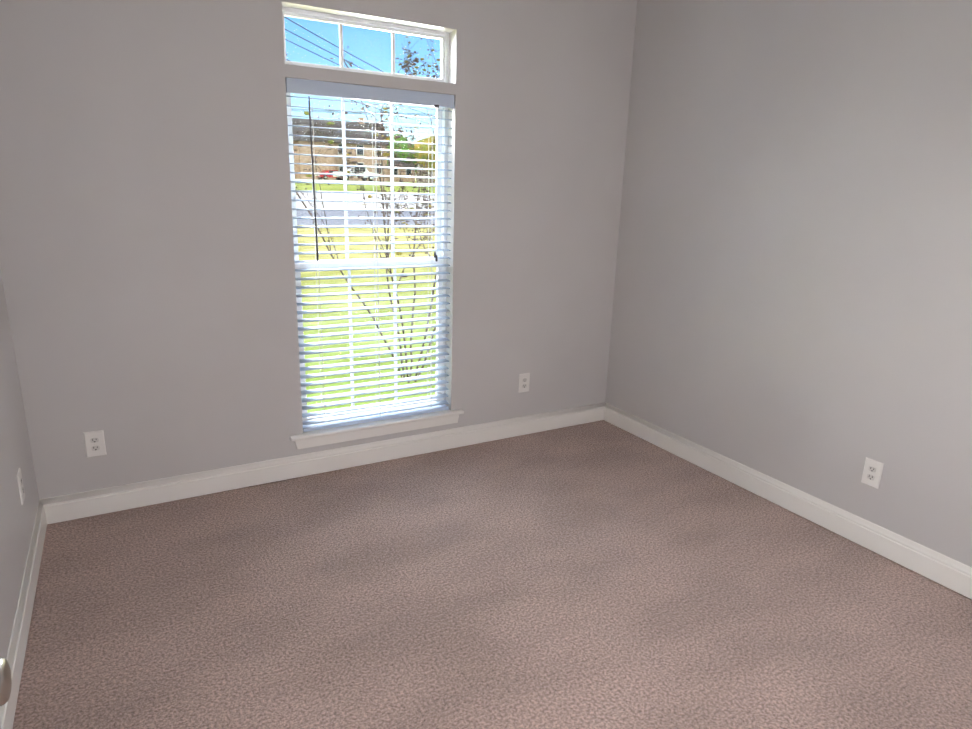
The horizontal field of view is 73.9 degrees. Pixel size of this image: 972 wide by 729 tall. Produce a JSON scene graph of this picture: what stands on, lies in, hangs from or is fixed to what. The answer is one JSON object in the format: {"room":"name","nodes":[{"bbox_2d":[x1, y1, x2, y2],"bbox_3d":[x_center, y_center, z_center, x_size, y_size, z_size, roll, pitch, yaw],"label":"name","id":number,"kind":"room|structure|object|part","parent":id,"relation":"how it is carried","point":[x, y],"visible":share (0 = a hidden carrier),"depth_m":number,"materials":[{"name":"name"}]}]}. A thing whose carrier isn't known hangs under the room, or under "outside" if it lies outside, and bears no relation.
{"room":"empty bedroom","nodes":[
{"label":"empty bedroom","id":0,"kind":"room"},
{"bbox_2d":[0,270,38,658],"bbox_3d":[-0.916,-0.015,0.638,0.140,2.740,4.640,-7,17,-29],"label":"wall","id":1,"kind":"structure","parent":0,"point":[17,519],"depth_m":2.42,"materials":[{"name":"paint"}]},
{"bbox_2d":[17,468,24,504],"bbox_3d":[-1.814,0.475,2.523,0.008,0.124,0.080,-7,17,-29],"label":"outlet","id":2,"kind":"object","parent":1,"relation":"attached to","point":[21,486],"visible":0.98,"depth_m":2.51,"materials":[{"name":"white plastic"}]},
{"bbox_2d":[0,501,46,728],"bbox_3d":[-1.231,1.063,1.605,0.015,0.124,3.205,-7,17,-29],"label":"baseboard","id":3,"kind":"structure","parent":1,"relation":"attached to","point":[18,640],"depth_m":2.22,"materials":[{"name":"white paint"}]},
{"bbox_2d":[0,0,636,498],"bbox_3d":[-0.599,-0.775,3.462,3.571,2.740,0.140,-7,17,-29],"label":"wall","id":4,"kind":"structure","parent":0,"point":[146,252],"depth_m":3.08,"materials":[{"name":"paint"}]},
{"bbox_2d":[83,430,106,457],"bbox_3d":[-1.810,0.368,2.992,0.080,0.124,0.008,-7,17,-29],"label":"electrical outlet","id":5,"kind":"object","parent":4,"relation":"attached to","point":[94,441],"visible":1,"depth_m":2.99,"materials":[{"name":"white plastic"}]},
{"bbox_2d":[39,402,605,523],"bbox_3d":[-0.597,0.500,3.740,3.291,0.124,0.015,-7,17,-29],"label":"baseboard","id":6,"kind":"structure","parent":4,"relation":"attached to","point":[67,507],"depth_m":3.49,"materials":[{"name":"white paint"}]},
{"bbox_2d":[282,6,463,448],"bbox_3d":[-0.598,-0.660,3.479,1.030,2.175,0.188,-7,17,-29],"label":"window unit","id":7,"kind":"structure","parent":4,"relation":"in","point":[338,425],"depth_m":3.51,"materials":[{"name":"white plastic"}]},
{"bbox_3d":[-0.599,-1.596,3.274,0.834,0.205,0.004,-7,17,-29],"label":"transom glass","id":8,"kind":"part","parent":7,"relation":"part of","materials":[{"name":"clear glass"}]},
{"bbox_3d":[-0.631,-0.560,3.561,0.798,1.683,0.030,-7,17,-29],"label":"glass","id":9,"kind":"part","parent":7,"relation":"part of","materials":[{"name":"clear glass"}]},
{"bbox_3d":[-0.602,-1.597,3.279,0.890,0.261,0.065,-7,17,-29],"label":"transom frame","id":10,"kind":"part","parent":7,"relation":"part of","materials":[{"name":"white plastic"}]},
{"bbox_3d":[-0.632,-0.550,3.564,0.890,1.799,0.065,-7,17,-29],"label":"frame","id":11,"kind":"part","parent":7,"relation":"part of","materials":[{"name":"white plastic"}]},
{"bbox_2d":[518,373,529,392],"bbox_3d":[0.245,0.118,4.129,0.080,0.124,0.008,-7,17,-29],"label":"electrical outlet","id":12,"kind":"object","parent":4,"relation":"attached to","point":[524,379],"visible":1,"depth_m":4.12,"materials":[{"name":"white plastic"}]},
{"bbox_2d":[284,16,434,124],"bbox_3d":[-6.944,-17.277,48.668,2.568,12.311,81.909,4,15,7],"label":"power lines","id":13,"kind":"object","parent":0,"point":[336,63],"depth_m":35.89,"materials":[{"name":"black metal"}]},
{"bbox_2d":[13,420,971,728],"bbox_3d":[0.503,1.156,1.895,3.571,0.100,4.780,-7,17,-29],"label":"floor","id":14,"kind":"structure","parent":0,"point":[601,574],"depth_m":2.47,"materials":[{"name":"carpet"}]},
{"bbox_2d":[605,0,971,566],"bbox_3d":[2.070,-0.379,2.288,0.140,2.740,4.640,-7,17,-29],"label":"wall","id":15,"kind":"structure","parent":0,"point":[792,302],"depth_m":3.07,"materials":[{"name":"paint"}]},
{"bbox_2d":[603,403,971,598],"bbox_3d":[1.620,0.716,3.181,0.015,0.124,3.205,-7,17,-29],"label":"baseboard","id":16,"kind":"structure","parent":15,"relation":"attached to","point":[944,570],"depth_m":3.19,"materials":[{"name":"white paint"}]},
{"bbox_2d":[861,457,883,488],"bbox_3d":[1.742,0.491,2.918,0.008,0.124,0.080,-7,17,-29],"label":"outlet","id":17,"kind":"object","parent":15,"relation":"attached to","point":[872,472],"visible":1,"depth_m":2.91,"materials":[{"name":"white plastic"}]},
{"label":"outside","id":18,"kind":"structure","parent":0,"visible":0},
{"bbox_2d":[295,179,436,412],"bbox_3d":[-5.042,-39.745,145.008,460.000,4.720,259.850,-7,17,-29],"label":"ground","id":19,"kind":"structure","parent":18,"point":[308,222],"depth_m":14.45,"materials":[{"name":"green plant"}]},
{"bbox_2d":[315,170,342,179],"bbox_3d":[-23.219,-28.518,97.277,4.720,1.415,2.070,-10,19,-36],"label":"car","id":20,"kind":"object","parent":19,"relation":"on","point":[327,171],"depth_m":96.13,"materials":[{"name":"red"}]},
{"bbox_2d":[292,118,388,181],"bbox_3d":[-24.959,-36.265,108.869,15.800,10.600,11.200,-4,16,-21],"label":"house","id":21,"kind":"structure","parent":19,"relation":"on","point":[354,135],"depth_m":105.79,"materials":[{"name":"brown"}]},
{"bbox_2d":[286,35,439,382],"bbox_3d":[-1.284,-1.944,6.699,3.403,4.503,3.971,-7,17,-29],"label":"crape myrtle","id":22,"kind":"object","parent":19,"relation":"on","point":[331,123],"depth_m":6.85,"materials":[{"name":"brown plant"}]},
{"bbox_2d":[387,134,407,149],"bbox_3d":[-29.795,-69.363,217.266,13.368,15.541,14.165,-7,17,-29],"label":"tree","id":23,"kind":"object","parent":19,"relation":"on","point":[400,139],"depth_m":212.91,"materials":[{"name":"green plant"}]},
{"bbox_2d":[387,151,414,181],"bbox_3d":[-22.285,-43.586,141.124,12.800,7.400,10.200,-6,17,-25],"label":"house","id":24,"kind":"structure","parent":19,"relation":"on","point":[409,171],"depth_m":139.98,"materials":[{"name":"grey"}]},
{"bbox_2d":[394,140,416,172],"bbox_3d":[-17.269,-44.653,142.387,8.155,9.272,7.324,-7,17,-29],"label":"tree","id":25,"kind":"object","parent":19,"relation":"on","point":[402,145],"depth_m":139.21,"materials":[{"name":"green plant"}]},
{"bbox_2d":[414,164,434,182],"bbox_3d":[-6.637,-40.950,133.745,13.800,7.400,8.800,-9,19,-34],"label":"house","id":26,"kind":"structure","parent":19,"relation":"on","point":[418,166],"depth_m":131.79,"materials":[{"name":"beige"}]},
{"bbox_2d":[413,136,435,181],"bbox_3d":[-9.055,-32.604,102.975,5.757,7.796,5.204,-7,17,-29],"label":"tree","id":27,"kind":"object","parent":19,"relation":"on","point":[427,140],"depth_m":100.59,"materials":[{"name":"green plant"}]},
{"bbox_3d":[-0.476,0.402,0.446,0.035,2.032,0.810,-7,17,-29],"label":"door","id":28,"kind":"structure","parent":0,"visible":0},
{"bbox_2d":[0,657,11,705],"bbox_3d":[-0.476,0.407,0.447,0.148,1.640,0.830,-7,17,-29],"label":"door knob","id":29,"kind":"object","parent":28,"relation":"attached to","point":[5,682],"depth_m":0.78,"materials":[{"name":"grey metal"}]},
{"bbox_3d":[-20.174,-25.101,88.103,18.000,0.050,4.400,-10,19,-36],"label":"driveway","id":30,"kind":"object","parent":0,"visible":0},
{"bbox_2d":[333,167,377,180],"bbox_3d":[-17.669,-25.879,87.557,5.820,1.914,2.220,-10,19,-36],"label":"pickup truck","id":31,"kind":"object","parent":30,"relation":"on","point":[366,172],"depth_m":87.20,"materials":[{"name":"white"}]}
]}

